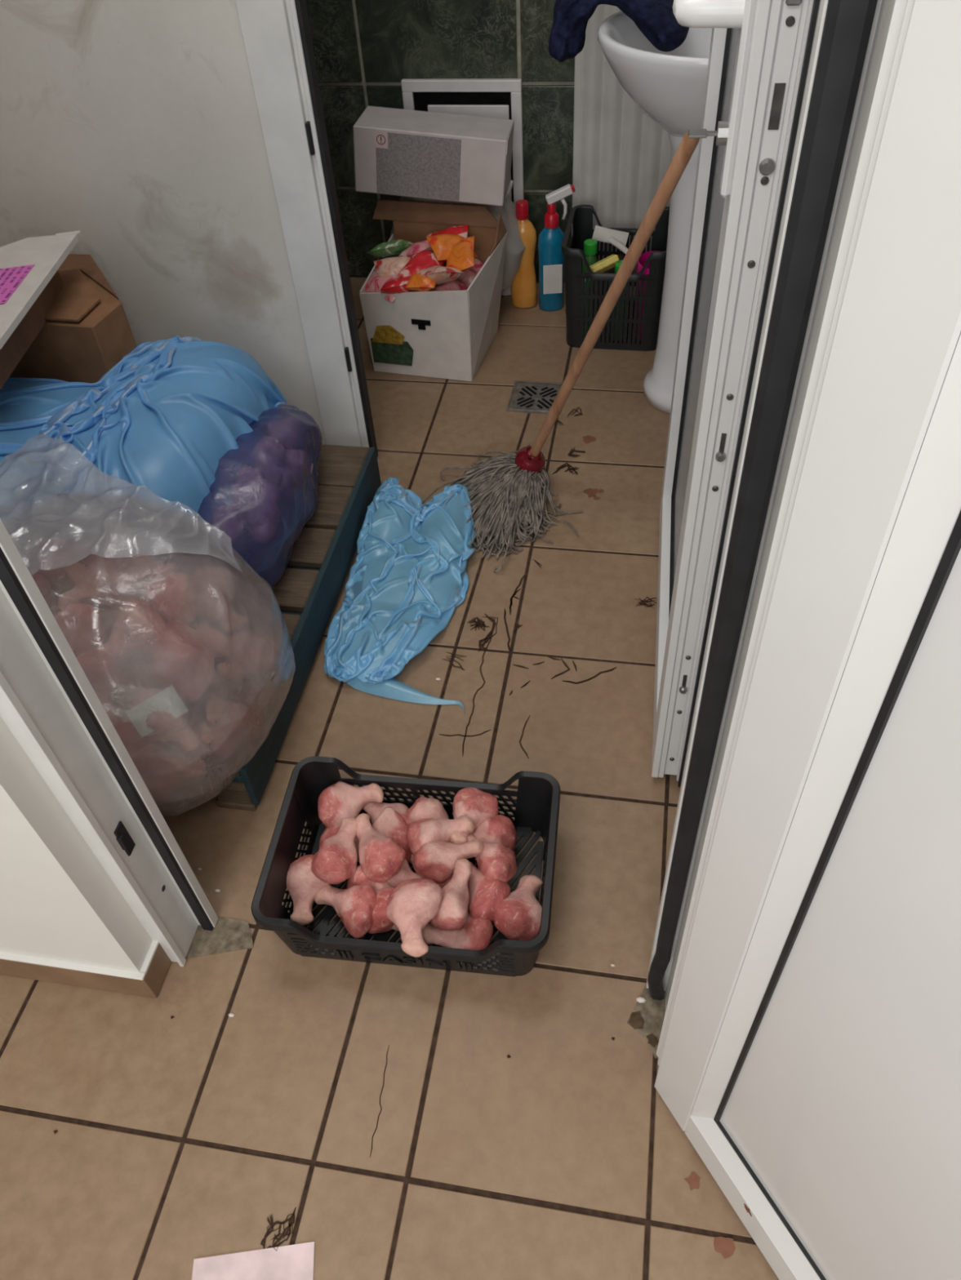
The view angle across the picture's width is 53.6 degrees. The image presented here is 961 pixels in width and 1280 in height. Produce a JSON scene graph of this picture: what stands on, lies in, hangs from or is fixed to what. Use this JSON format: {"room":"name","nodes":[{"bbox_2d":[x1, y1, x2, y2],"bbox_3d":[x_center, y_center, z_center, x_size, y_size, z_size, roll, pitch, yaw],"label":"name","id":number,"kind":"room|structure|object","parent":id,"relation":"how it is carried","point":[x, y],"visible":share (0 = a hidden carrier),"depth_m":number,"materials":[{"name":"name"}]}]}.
{"room":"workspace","nodes":[
{"label":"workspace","id":0,"kind":"room"},
{"bbox_2d":[0,715,152,972],"bbox_3d":[-1.469,-0.427,0.781,1.805,2.550,0.135,5,48,9],"label":"wall","id":1,"kind":"structure","parent":0,"point":[58,901],"depth_m":1.31,"materials":[{"name":"white paint"}]},
{"bbox_2d":[0,940,171,998],"bbox_3d":[-1.140,0.467,1.615,1.274,0.075,0.072,5,48,9],"label":"baseboard","id":2,"kind":"structure","parent":1,"relation":"attached to","point":[148,981],"depth_m":1.51,"materials":[{"name":"tile"}]},
{"bbox_2d":[0,0,894,1013],"bbox_3d":[-0.143,-0.170,0.766,0.859,2.077,0.090,5,48,9],"label":"door frame","id":3,"kind":"structure","parent":1,"relation":"attached to","point":[48,703],"depth_m":0.97,"materials":[{"name":"white plastic"}]},
{"bbox_2d":[654,0,960,1279],"bbox_3d":[0.405,0.179,0.424,0.068,2.030,0.788,-23,50,-17],"label":"door","id":4,"kind":"structure","parent":3,"relation":"attached to","point":[808,1051],"depth_m":0.69,"materials":[{"name":"white plastic"}]},
{"bbox_2d":[0,0,326,444],"bbox_3d":[-1.290,-1.427,1.697,1.705,2.550,0.028,5,48,9],"label":"wall","id":5,"kind":"structure","parent":0,"point":[133,126],"depth_m":2.00,"materials":[{"name":"paint"}]},
{"bbox_2d":[235,0,377,456],"bbox_3d":[0.029,-1.145,1.659,0.959,2.077,0.046,5,48,9],"label":"trim","id":6,"kind":"structure","parent":5,"relation":"attached to","point":[277,37],"depth_m":1.99,"materials":[{"name":"white plastic"}]},
{"bbox_2d":[0,275,778,1279],"bbox_3d":[-0.204,0.708,1.418,4.300,0.062,5.350,5,48,9],"label":"floor","id":7,"kind":"structure","parent":0,"point":[415,1123],"depth_m":1.48,"materials":[{"name":"tile"}]},
{"bbox_2d":[17,443,381,811],"bbox_3d":[-0.815,-0.116,2.096,0.988,0.131,0.952,5,48,9],"label":"wooden pallet","id":8,"kind":"object","parent":7,"relation":"on","point":[306,593],"visible":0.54,"depth_m":2.00,"materials":[{"name":"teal wood"}]},
{"bbox_2d":[8,253,136,383],"bbox_3d":[-0.957,-0.634,2.216,0.442,0.413,0.303,5,48,9],"label":"cardboard box","id":9,"kind":"object","parent":8,"relation":"on","point":[86,331],"visible":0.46,"depth_m":2.01,"materials":[{"name":"cardboard"}]},
{"bbox_2d":[0,231,80,390],"bbox_3d":[-1.051,-0.641,1.894,0.423,0.142,0.486,-2,47,2],"label":"box","id":10,"kind":"object","parent":9,"relation":"on","point":[30,280],"visible":0.97,"depth_m":1.89,"materials":[{"name":"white cardboard"}]},
{"bbox_2d":[0,335,288,573],"bbox_3d":[-0.842,-0.411,2.041,0.776,0.345,0.695,5,48,9],"label":"plastic bag","id":11,"kind":"object","parent":8,"relation":"on","point":[177,418],"visible":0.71,"depth_m":1.87,"materials":[{"name":"blue"}]},
{"bbox_2d":[0,433,295,816],"bbox_3d":[-0.625,0.006,1.674,0.548,0.502,0.566,5,48,9],"label":"clear plastic bag","id":12,"kind":"object","parent":8,"relation":"on","point":[192,540],"visible":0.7,"depth_m":1.66,"materials":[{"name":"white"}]},
{"bbox_2d":[27,568,50,605],"bbox_3d":[-0.757,-0.069,1.581,0.100,0.104,0.136,-9,47,-4],"label":"chicken piece","id":13,"kind":"object","parent":12,"relation":"in","point":[42,584],"visible":0.07,"depth_m":1.56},
{"bbox_2d":[25,537,86,598],"bbox_3d":[-0.706,-0.112,1.621,0.080,0.115,0.131,-35,54,-26],"label":"chicken piece","id":14,"kind":"object","parent":12,"relation":"in","point":[56,560],"visible":0.68,"depth_m":1.60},
{"bbox_2d":[53,602,106,656],"bbox_3d":[-0.668,-0.019,1.538,0.143,0.125,0.080,16,50,18],"label":"chicken piece","id":15,"kind":"object","parent":12,"relation":"in","point":[81,624],"visible":0.38,"depth_m":1.49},
{"bbox_2d":[57,559,134,610],"bbox_3d":[-0.644,-0.087,1.582,0.126,0.087,0.080,-29,52,-21],"label":"chicken piece","id":16,"kind":"object","parent":12,"relation":"in","point":[102,584],"visible":0.85,"depth_m":1.56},
{"bbox_2d":[75,648,119,727],"bbox_3d":[-0.610,0.069,1.511,0.101,0.128,0.098,16,50,18],"label":"chicken piece","id":17,"kind":"object","parent":12,"relation":"in","point":[96,665],"visible":0.48,"depth_m":1.47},
{"bbox_2d":[93,587,142,640],"bbox_3d":[-0.609,-0.048,1.633,0.143,0.139,0.088,21,52,22],"label":"chicken piece","id":18,"kind":"object","parent":12,"relation":"in","point":[108,616],"visible":0.1,"depth_m":1.61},
{"bbox_2d":[95,597,166,658],"bbox_3d":[-0.572,-0.009,1.531,0.124,0.096,0.086,-36,54,-26],"label":"chicken piece","id":19,"kind":"object","parent":12,"relation":"in","point":[137,623],"visible":0.73,"depth_m":1.51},
{"bbox_2d":[84,531,177,587],"bbox_3d":[-0.602,-0.129,1.610,0.144,0.119,0.104,13,49,15],"label":"chicken piece","id":20,"kind":"object","parent":12,"relation":"in","point":[140,575],"visible":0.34,"depth_m":1.60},
{"bbox_2d":[114,717,155,770],"bbox_3d":[-0.586,0.171,1.543,0.125,0.107,0.090,7,48,11],"label":"chicken piece","id":21,"kind":"object","parent":12,"relation":"in","point":[141,750],"visible":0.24,"depth_m":1.51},
{"bbox_2d":[124,655,159,695],"bbox_3d":[-0.552,0.041,1.615,0.126,0.096,0.092,-28,51,-21],"label":"chicken piece","id":22,"kind":"object","parent":12,"relation":"in","point":[133,684],"visible":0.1,"depth_m":1.57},
{"bbox_2d":[124,684,188,737],"bbox_3d":[-0.500,0.110,1.472,0.086,0.053,0.029,-24,50,-17],"label":"paper label","id":23,"kind":"object","parent":12,"relation":"in","point":[137,714],"visible":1,"depth_m":1.47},
{"bbox_2d":[128,688,199,751],"bbox_3d":[-0.515,0.132,1.532,0.108,0.124,0.073,22,53,23],"label":"chicken piece","id":24,"kind":"object","parent":12,"relation":"in","point":[186,737],"visible":0.66,"depth_m":1.50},
{"bbox_2d":[137,744,205,799],"bbox_3d":[-0.528,0.217,1.595,0.086,0.101,0.113,19,51,20],"label":"chicken piece","id":25,"kind":"object","parent":12,"relation":"in","point":[168,770],"visible":0.81,"depth_m":1.56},
{"bbox_2d":[141,572,216,626],"bbox_3d":[-0.503,-0.064,1.606,0.128,0.124,0.085,-30,52,-22],"label":"chicken piece","id":26,"kind":"object","parent":12,"relation":"in","point":[173,596],"visible":0.84,"depth_m":1.56,"materials":[{"name":"food"}]},
{"bbox_2d":[146,620,231,701],"bbox_3d":[-0.476,0.019,1.567,0.109,0.117,0.142,31,56,29],"label":"chicken piece","id":27,"kind":"object","parent":12,"relation":"in","point":[188,655],"visible":0.94,"depth_m":1.53,"materials":[{"name":"food"}]},
{"bbox_2d":[166,711,211,758],"bbox_3d":[-0.498,0.162,1.662,0.106,0.103,0.080,5,48,9],"label":"chicken piece","id":28,"kind":"object","parent":12,"relation":"in","point":[195,721],"visible":0.58,"depth_m":1.65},
{"bbox_2d":[189,622,226,686],"bbox_3d":[-0.490,0.021,1.702,0.092,0.129,0.083,31,56,28],"label":"chicken piece","id":29,"kind":"object","parent":12,"relation":"in","point":[199,627],"visible":0.08,"depth_m":1.67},
{"bbox_2d":[200,680,236,702],"bbox_3d":[-0.484,0.084,1.751,0.122,0.090,0.089,30,56,28],"label":"chicken piece","id":30,"kind":"object","parent":12,"relation":"in","point":[225,690],"visible":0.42,"depth_m":1.70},
{"bbox_2d":[189,566,248,633],"bbox_3d":[-0.474,-0.071,1.696,0.106,0.116,0.090,27,54,26],"label":"chicken piece","id":31,"kind":"object","parent":12,"relation":"in","point":[230,620],"visible":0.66,"depth_m":1.68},
{"bbox_2d":[205,695,253,756],"bbox_3d":[-0.433,0.132,1.621,0.073,0.122,0.102,19,51,21],"label":"chicken piece","id":32,"kind":"object","parent":12,"relation":"in","point":[229,720],"visible":0.98,"depth_m":1.61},
{"bbox_2d":[214,630,279,681],"bbox_3d":[-0.421,0.034,1.670,0.107,0.096,0.126,21,52,21],"label":"chicken piece","id":33,"kind":"object","parent":12,"relation":"in","point":[255,652],"visible":0.94,"depth_m":1.65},
{"bbox_2d":[231,675,262,740],"bbox_3d":[-0.423,0.131,1.698,0.081,0.089,0.116,29,55,27],"label":"chicken piece","id":34,"kind":"object","parent":12,"relation":"in","point":[251,690],"visible":0.48,"depth_m":1.69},
{"bbox_3d":[-0.674,0.163,1.668,0.137,0.111,0.092,17,43,-13],"label":"chicken piece","id":35,"kind":"object","parent":12,"relation":"in","visible":0},
{"bbox_2d":[111,689,128,719],"bbox_3d":[-0.661,0.098,1.597,0.107,0.087,0.131,-24,50,-18],"label":"chicken piece","id":36,"kind":"object","parent":35,"relation":"on","point":[119,708],"visible":0.13,"depth_m":1.59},
{"bbox_2d":[195,404,322,594],"bbox_3d":[-0.465,-0.317,2.004,0.209,0.234,0.551,2,47,6],"label":"bag","id":37,"kind":"object","parent":8,"relation":"on","point":[269,561],"visible":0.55,"depth_m":2.04,"materials":[{"name":"purple"}]},
{"bbox_2d":[210,510,241,541],"bbox_3d":[-0.498,-0.222,1.875,0.054,0.067,0.057,-17,48,-11],"label":"lump","id":38,"kind":"object","parent":37,"relation":"in","point":[224,525],"visible":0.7,"depth_m":1.85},
{"bbox_2d":[221,506,247,531],"bbox_3d":[-0.499,-0.231,1.882,0.057,0.060,0.056,22,52,22],"label":"lump","id":39,"kind":"object","parent":37,"relation":"in","point":[237,521],"visible":0.58,"depth_m":1.87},
{"bbox_2d":[229,480,262,508],"bbox_3d":[-0.469,-0.290,1.927,0.057,0.059,0.070,22,52,23],"label":"lump","id":40,"kind":"object","parent":37,"relation":"in","point":[240,493],"visible":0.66,"depth_m":1.90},
{"bbox_2d":[235,466,264,484],"bbox_3d":[-0.476,-0.320,1.948,0.061,0.063,0.063,15,50,18],"label":"lump","id":41,"kind":"object","parent":37,"relation":"in","point":[246,473],"visible":0.44,"depth_m":1.93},
{"bbox_2d":[243,515,279,545],"bbox_3d":[-0.449,-0.231,1.934,0.077,0.060,0.067,27,54,26],"label":"lump","id":42,"kind":"object","parent":37,"relation":"in","point":[264,535],"visible":0.65,"depth_m":1.91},
{"bbox_2d":[245,493,282,528],"bbox_3d":[-0.442,-0.254,1.927,0.076,0.079,0.079,-12,47,-7],"label":"lump","id":43,"kind":"object","parent":37,"relation":"in","point":[273,513],"visible":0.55,"depth_m":1.91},
{"bbox_2d":[250,440,283,467],"bbox_3d":[-0.456,-0.377,2.001,0.070,0.074,0.076,15,50,18],"label":"lump","id":44,"kind":"object","parent":37,"relation":"in","point":[261,446],"visible":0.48,"depth_m":1.98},
{"bbox_2d":[258,478,282,503],"bbox_3d":[-0.450,-0.289,1.943,0.076,0.065,0.092,6,48,10],"label":"lump","id":45,"kind":"object","parent":37,"relation":"in","point":[269,487],"visible":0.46,"depth_m":1.93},
{"bbox_2d":[258,435,286,457],"bbox_3d":[-0.446,-0.403,2.025,0.055,0.058,0.055,15,50,18],"label":"lump","id":46,"kind":"object","parent":37,"relation":"in","point":[270,440],"visible":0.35,"depth_m":2.01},
{"bbox_2d":[271,419,298,449],"bbox_3d":[-0.438,-0.442,2.082,0.077,0.069,0.066,3,48,7],"label":"lump","id":47,"kind":"object","parent":37,"relation":"in","point":[289,438],"visible":0.52,"depth_m":2.06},
{"bbox_2d":[278,464,305,502],"bbox_3d":[-0.416,-0.336,2.052,0.062,0.076,0.084,19,51,21],"label":"lump","id":48,"kind":"object","parent":37,"relation":"in","point":[293,469],"visible":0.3,"depth_m":2.04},
{"bbox_2d":[281,448,313,477],"bbox_3d":[-0.407,-0.382,2.087,0.090,0.068,0.071,5,48,9],"label":"lump","id":49,"kind":"object","parent":37,"relation":"in","point":[291,456],"visible":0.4,"depth_m":2.06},
{"bbox_2d":[191,1241,314,1279],"bbox_3d":[-0.297,0.879,1.223,0.162,0.001,0.169,-5,47,-1],"label":"paper sheet","id":50,"kind":"object","parent":7,"relation":"on","point":[294,1261],"visible":1,"depth_m":1.27,"materials":[{"name":"paper"}]},
{"bbox_2d":[260,1207,295,1250],"bbox_3d":[-0.274,0.801,1.294,0.041,0.002,0.059,5,48,9],"label":"tuft","id":51,"kind":"object","parent":7,"relation":"on","point":[272,1224],"visible":1,"depth_m":1.29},
{"bbox_2d":[323,477,476,714],"bbox_3d":[-0.169,-0.133,2.090,0.306,0.091,0.676,0,47,4],"label":"bag","id":52,"kind":"object","parent":7,"relation":"on","point":[408,577],"visible":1,"depth_m":2.08,"materials":[{"name":"blue"}]},
{"bbox_2d":[250,755,559,976],"bbox_3d":[-0.106,0.376,1.575,0.459,0.152,0.315,3,47,7],"label":"plastic crate","id":53,"kind":"object","parent":7,"relation":"on","point":[537,802],"visible":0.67,"depth_m":1.58,"materials":[{"name":"plastic"}]},
{"bbox_2d":[286,854,330,924],"bbox_3d":[-0.297,0.407,1.581,0.088,0.073,0.110,17,50,18],"label":"drumstick","id":54,"kind":"object","parent":53,"relation":"in","point":[303,886],"visible":0.77,"depth_m":1.56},
{"bbox_2d":[311,817,357,884],"bbox_3d":[-0.227,0.352,1.578,0.078,0.070,0.113,28,55,27],"label":"drumstick","id":55,"kind":"object","parent":54,"relation":"on","point":[335,862],"visible":1,"depth_m":1.55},
{"bbox_2d":[319,826,357,847],"bbox_3d":[-0.224,0.354,1.649,0.112,0.076,0.076,-1,47,3],"label":"drumstick","id":56,"kind":"object","parent":53,"relation":"in","point":[328,832],"visible":0.16,"depth_m":1.63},
{"bbox_2d":[315,884,377,938],"bbox_3d":[-0.212,0.428,1.556,0.116,0.069,0.073,32,57,29],"label":"drumstick","id":57,"kind":"object","parent":53,"relation":"in","point":[354,905],"visible":0.98,"depth_m":1.53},
{"bbox_2d":[317,780,383,826],"bbox_3d":[-0.231,0.282,1.666,0.116,0.064,0.079,-25,50,-18],"label":"drumstick","id":58,"kind":"object","parent":53,"relation":"in","point":[341,800],"visible":0.92,"depth_m":1.65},
{"bbox_2d":[346,865,391,890],"bbox_3d":[-0.168,0.414,1.589,0.116,0.086,0.058,13,50,16],"label":"drumstick","id":59,"kind":"object","parent":53,"relation":"in","point":[358,878],"visible":0.24,"depth_m":1.56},
{"bbox_2d":[368,887,394,933],"bbox_3d":[-0.152,0.424,1.567,0.080,0.075,0.116,-3,47,1],"label":"drumstick","id":60,"kind":"object","parent":53,"relation":"in","point":[381,923],"visible":0.31,"depth_m":1.52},
{"bbox_2d":[354,806,412,862],"bbox_3d":[-0.167,0.352,1.623,0.110,0.081,0.085,-29,52,-21],"label":"drumstick","id":61,"kind":"object","parent":53,"relation":"in","point":[389,823],"visible":0.43,"depth_m":1.61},
{"bbox_2d":[361,802,409,825],"bbox_3d":[-0.168,0.317,1.666,0.111,0.069,0.079,13,49,15],"label":"drumstick","id":62,"kind":"object","parent":53,"relation":"in","point":[373,810],"visible":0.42,"depth_m":1.66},
{"bbox_2d":[386,857,422,888],"bbox_3d":[-0.139,0.397,1.595,0.116,0.074,0.068,27,54,26],"label":"drumstick","id":63,"kind":"object","parent":53,"relation":"in","point":[406,873],"visible":0.23,"depth_m":1.57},
{"bbox_2d":[355,813,405,883],"bbox_3d":[-0.180,0.346,1.576,0.068,0.091,0.123,-35,54,-26],"label":"drumstick","id":64,"kind":"object","parent":63,"relation":"on","point":[380,858],"visible":0.99,"depth_m":1.54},
{"bbox_2d":[386,878,442,956],"bbox_3d":[-0.108,0.426,1.475,0.085,0.071,0.123,9,48,12],"label":"drumstick","id":65,"kind":"object","parent":53,"relation":"in","point":[413,903],"visible":1,"depth_m":1.46,"materials":[{"name":"food"}]},
{"bbox_2d":[404,796,450,842],"bbox_3d":[-0.074,0.321,1.647,0.114,0.086,0.069,26,54,25],"label":"drumstick","id":66,"kind":"object","parent":53,"relation":"in","point":[424,807],"visible":0.38,"depth_m":1.63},
{"bbox_2d":[407,815,475,855],"bbox_3d":[-0.072,0.323,1.609,0.114,0.066,0.072,-27,51,-19],"label":"drumstick","id":67,"kind":"object","parent":66,"relation":"on","point":[422,831],"visible":0.78,"depth_m":1.59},
{"bbox_2d":[408,853,453,888],"bbox_3d":[-0.083,0.388,1.614,0.068,0.078,0.116,-35,54,-25],"label":"drumstick","id":68,"kind":"object","parent":53,"relation":"in","point":[442,885],"visible":0.09,"depth_m":1.57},
{"bbox_2d":[413,839,484,883],"bbox_3d":[-0.053,0.364,1.571,0.118,0.072,0.068,-1,47,3],"label":"drumstick","id":69,"kind":"object","parent":68,"relation":"on","point":[435,861],"visible":0.94,"depth_m":1.55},
{"bbox_2d":[429,858,471,930],"bbox_3d":[-0.052,0.413,1.530,0.073,0.086,0.112,2,47,6],"label":"drumstick","id":70,"kind":"object","parent":53,"relation":"in","point":[451,915],"visible":0.83,"depth_m":1.49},
{"bbox_2d":[422,911,493,950],"bbox_3d":[-0.035,0.477,1.531,0.114,0.058,0.081,-13,48,-8],"label":"drumstick","id":71,"kind":"object","parent":53,"relation":"on","point":[476,934],"visible":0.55,"depth_m":1.52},
{"bbox_2d":[450,786,498,844],"bbox_3d":[-0.010,0.305,1.627,0.080,0.060,0.114,2,47,6],"label":"drumstick","id":72,"kind":"object","parent":53,"relation":"in","point":[479,806],"visible":0.87,"depth_m":1.62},
{"bbox_2d":[467,861,510,923],"bbox_3d":[-0.009,0.415,1.563,0.111,0.074,0.078,25,53,24],"label":"drumstick","id":73,"kind":"object","parent":53,"relation":"in","point":[486,894],"visible":0.63,"depth_m":1.53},
{"bbox_2d":[467,833,516,882],"bbox_3d":[0.017,0.360,1.591,0.068,0.075,0.116,-26,51,-19],"label":"drumstick","id":74,"kind":"object","parent":53,"relation":"in","point":[496,860],"visible":0.63,"depth_m":1.55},
{"bbox_2d":[471,814,516,850],"bbox_3d":[0.006,0.337,1.637,0.114,0.082,0.064,3,48,7],"label":"drumstick","id":75,"kind":"object","parent":53,"relation":"in","point":[500,828],"visible":0.43,"depth_m":1.61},
{"bbox_2d":[493,875,542,941],"bbox_3d":[0.063,0.433,1.551,0.084,0.066,0.113,-3,47,1],"label":"drumstick","id":76,"kind":"object","parent":53,"relation":"in","point":[517,917],"visible":0.92,"depth_m":1.52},
{"bbox_2d":[359,199,506,382],"bbox_3d":[-0.144,-0.991,2.705,0.395,0.359,0.322,10,49,13],"label":"carton","id":77,"kind":"object","parent":7,"relation":"on","point":[448,335],"visible":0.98,"depth_m":2.66,"materials":[{"name":"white cardboard"}]},
{"bbox_2d":[364,269,403,302],"bbox_3d":[-0.264,-0.970,2.606,0.128,0.058,0.076,28,55,27],"label":"snack packet","id":78,"kind":"object","parent":77,"relation":"in","point":[375,283],"visible":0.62,"depth_m":2.59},
{"bbox_2d":[366,239,413,258],"bbox_3d":[-0.246,-1.092,2.664,0.131,0.069,0.075,4,48,8],"label":"snack packet","id":79,"kind":"object","parent":77,"relation":"in","point":[394,248],"visible":0.76,"depth_m":2.63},
{"bbox_2d":[373,253,413,276],"bbox_3d":[-0.223,-1.017,2.614,0.126,0.052,0.079,-12,48,-7],"label":"snack packet","id":80,"kind":"object","parent":77,"relation":"in","point":[385,267],"visible":0.55,"depth_m":2.60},
{"bbox_2d":[379,275,421,294],"bbox_3d":[-0.206,-0.958,2.571,0.128,0.056,0.078,-4,47,0],"label":"snack packet","id":81,"kind":"object","parent":77,"relation":"in","point":[399,282],"visible":0.73,"depth_m":2.54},
{"bbox_2d":[398,240,433,257],"bbox_3d":[-0.164,-1.081,2.642,0.078,0.056,0.128,28,55,27],"label":"snack packet","id":82,"kind":"object","parent":77,"relation":"in","point":[416,247],"visible":0.54,"depth_m":2.60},
{"bbox_2d":[404,273,435,291],"bbox_3d":[-0.156,-0.956,2.545,0.080,0.044,0.060,6,48,9],"label":"snack packet","id":83,"kind":"object","parent":77,"relation":"in","point":[416,280],"visible":0.86,"depth_m":2.52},
{"bbox_2d":[396,249,446,288],"bbox_3d":[-0.159,-1.009,2.580,0.082,0.055,0.127,20,52,21],"label":"snack packet","id":84,"kind":"object","parent":77,"relation":"in","point":[423,260],"visible":0.66,"depth_m":2.56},
{"bbox_2d":[416,266,464,284],"bbox_3d":[-0.116,-0.975,2.546,0.130,0.077,0.078,27,55,26],"label":"snack packet","id":85,"kind":"object","parent":77,"relation":"in","point":[440,276],"visible":0.84,"depth_m":2.51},
{"bbox_2d":[425,224,468,249],"bbox_3d":[-0.095,-1.111,2.650,0.128,0.063,0.082,6,48,9],"label":"snack packet","id":86,"kind":"object","parent":77,"relation":"in","point":[461,230],"visible":0.34,"depth_m":2.63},
{"bbox_2d":[429,280,468,291],"bbox_3d":[-0.097,-0.935,2.636,0.130,0.133,0.130,10,49,13],"label":"snack packet","id":87,"kind":"object","parent":77,"relation":"in","point":[455,285],"visible":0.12,"depth_m":2.58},
{"bbox_2d":[426,234,477,261],"bbox_3d":[-0.078,-1.077,2.611,0.130,0.064,0.077,-25,50,-18],"label":"snack packet","id":88,"kind":"object","parent":77,"relation":"in","point":[442,245],"visible":0.7,"depth_m":2.58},
{"bbox_2d":[446,235,474,272],"bbox_3d":[-0.055,-1.040,2.580,0.079,0.062,0.129,-1,47,3],"label":"snack packet","id":89,"kind":"object","parent":77,"relation":"in","point":[460,257],"visible":0.85,"depth_m":2.56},
{"bbox_2d":[444,257,483,287],"bbox_3d":[-0.052,-1.026,2.718,0.130,0.139,0.130,10,49,13],"label":"snack packet","id":90,"kind":"object","parent":77,"relation":"in","point":[466,278],"visible":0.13,"depth_m":2.66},
{"bbox_2d":[390,195,525,292],"bbox_3d":[-0.066,-1.194,2.873,0.413,0.377,0.220,5,48,9],"label":"sack","id":91,"kind":"object","parent":7,"relation":"on","point":[515,247],"visible":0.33,"depth_m":2.78,"materials":[{"name":"white"}]},
{"bbox_2d":[352,106,514,206],"bbox_3d":[-0.126,-1.336,2.629,0.429,0.216,0.189,4,48,7],"label":"box","id":92,"kind":"object","parent":91,"relation":"on","point":[404,153],"visible":1,"depth_m":2.56,"materials":[{"name":"grey cardboard"}]},
{"bbox_2d":[466,613,522,651],"bbox_3d":[0.019,-0.025,2.040,0.119,0.002,0.093,-31,53,-23],"label":"tuft","id":93,"kind":"object","parent":7,"relation":"on","point":[477,623],"visible":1,"depth_m":2.04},
{"bbox_2d":[511,200,537,308],"bbox_3d":[0.128,-1.159,2.870,0.084,0.318,0.057,5,48,9],"label":"bottle","id":94,"kind":"object","parent":7,"relation":"on","point":[523,286],"visible":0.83,"depth_m":2.88,"materials":[{"name":"plastic"}]},
{"bbox_2d":[506,380,562,415],"bbox_3d":[0.156,-0.668,2.631,0.148,0.008,0.148,6,48,10],"label":"floor drain","id":95,"kind":"object","parent":7,"relation":"on","point":[537,397],"visible":0.84,"depth_m":2.63,"materials":[{"name":"metal"}]},
{"bbox_2d":[537,184,575,311],"bbox_3d":[0.225,-1.161,2.832,0.107,0.366,0.056,-4,47,1],"label":"spray bottle","id":96,"kind":"object","parent":7,"relation":"on","point":[551,260],"visible":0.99,"depth_m":2.82,"materials":[{"name":"blue plastic"}]},
{"bbox_2d":[422,131,699,572],"bbox_3d":[0.046,-0.566,1.900,0.380,0.937,0.620,-23,50,-16],"label":"mop","id":97,"kind":"object","parent":7,"relation":"on","point":[505,495],"visible":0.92,"depth_m":2.22,"materials":[{"name":"brown wood"}]},
{"bbox_2d":[514,444,545,473],"bbox_3d":[0.120,-0.445,2.316,0.075,0.088,0.074,5,48,9],"label":"socket","id":98,"kind":"object","parent":97,"relation":"attached to","point":[528,460],"depth_m":2.30,"materials":[{"name":"red plastic"}]},
{"bbox_2d":[560,204,669,351],"bbox_3d":[0.398,-1.042,2.754,0.305,0.302,0.292,6,48,9],"label":"storage basket","id":99,"kind":"object","parent":7,"relation":"on","point":[580,217],"visible":0.61,"depth_m":2.70,"materials":[{"name":"black plastic"}]},
{"bbox_2d":[582,239,598,309],"bbox_3d":[0.318,-1.044,2.783,0.052,0.246,0.051,5,48,9],"label":"bottle","id":100,"kind":"object","parent":99,"relation":"in","point":[590,246],"visible":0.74,"depth_m":2.70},
{"bbox_2d":[589,254,620,272],"bbox_3d":[0.346,-1.048,2.666,0.089,0.066,0.057,-13,48,-8],"label":"sponge","id":101,"kind":"object","parent":99,"relation":"in","point":[608,263],"visible":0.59,"depth_m":2.64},
{"bbox_2d":[591,225,628,246],"bbox_3d":[0.376,-1.169,2.759,0.104,0.047,0.025,11,49,14],"label":"wrapper","id":102,"kind":"object","parent":99,"relation":"in","point":[602,234],"visible":0.93,"depth_m":2.75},
{"bbox_2d":[608,260,630,341],"bbox_3d":[0.398,-0.968,2.721,0.052,0.226,0.051,5,48,9],"label":"bottle","id":103,"kind":"object","parent":99,"relation":"in","point":[617,265],"visible":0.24,"depth_m":2.72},
{"bbox_2d":[635,250,656,340],"bbox_3d":[0.486,-0.964,2.697,0.095,0.245,0.106,7,48,10],"label":"bottle","id":104,"kind":"object","parent":99,"relation":"in","point":[642,259],"visible":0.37,"depth_m":2.64,"materials":[{"name":"plastic"}]},
{"bbox_2d":[597,11,711,413],"bbox_3d":[0.551,-0.985,2.300,0.565,0.868,0.450,5,48,9],"label":"washbasin","id":105,"kind":"object","parent":7,"relation":"on","point":[668,88],"visible":0.34,"depth_m":2.09,"materials":[{"name":"white ceramic"}]},
{"bbox_2d":[548,0,688,62],"bbox_3d":[0.304,-1.350,2.043,0.301,0.172,0.239,12,49,15],"label":"towel","id":106,"kind":"object","parent":105,"relation":"on","point":[655,20],"visible":0.88,"depth_m":2.00,"materials":[{"name":"fabric"}]},
{"bbox_2d":[651,0,821,789],"bbox_3d":[0.309,-0.710,1.261,0.136,2.036,0.810,4,48,8],"label":"door","id":107,"kind":"structure","parent":7,"relation":"on","point":[761,51],"depth_m":1.20,"materials":[{"name":"white plastic"}]},
{"bbox_2d":[688,128,717,138],"bbox_3d":[0.229,-0.520,0.979,0.030,0.003,0.020,4,48,8],"label":"key","id":108,"kind":"object","parent":107,"relation":"attached to","point":[692,133],"visible":1,"depth_m":0.97,"materials":[{"name":"metal"}]},
{"bbox_2d":[305,0,574,282],"bbox_3d":[-0.037,-2.090,2.222,1.900,2.550,0.150,5,48,9],"label":"wall","id":109,"kind":"structure","parent":0,"point":[363,50],"depth_m":2.67,"materials":[{"name":"tile"}]},
{"bbox_2d":[400,79,524,204],"bbox_3d":[-0.047,-1.436,2.805,0.343,0.380,0.036,5,48,9],"label":"hatch","id":110,"kind":"object","parent":109,"relation":"attached to","point":[501,99],"visible":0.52,"depth_m":2.70,"materials":[{"name":"white plastic"}]},
{"bbox_2d":[571,4,671,288],"bbox_3d":[0.555,-1.979,2.076,0.672,2.550,0.035,5,48,9],"label":"radiator","id":111,"kind":"object","parent":109,"relation":"attached to","point":[622,157],"depth_m":2.72,"materials":[{"name":"metal"}]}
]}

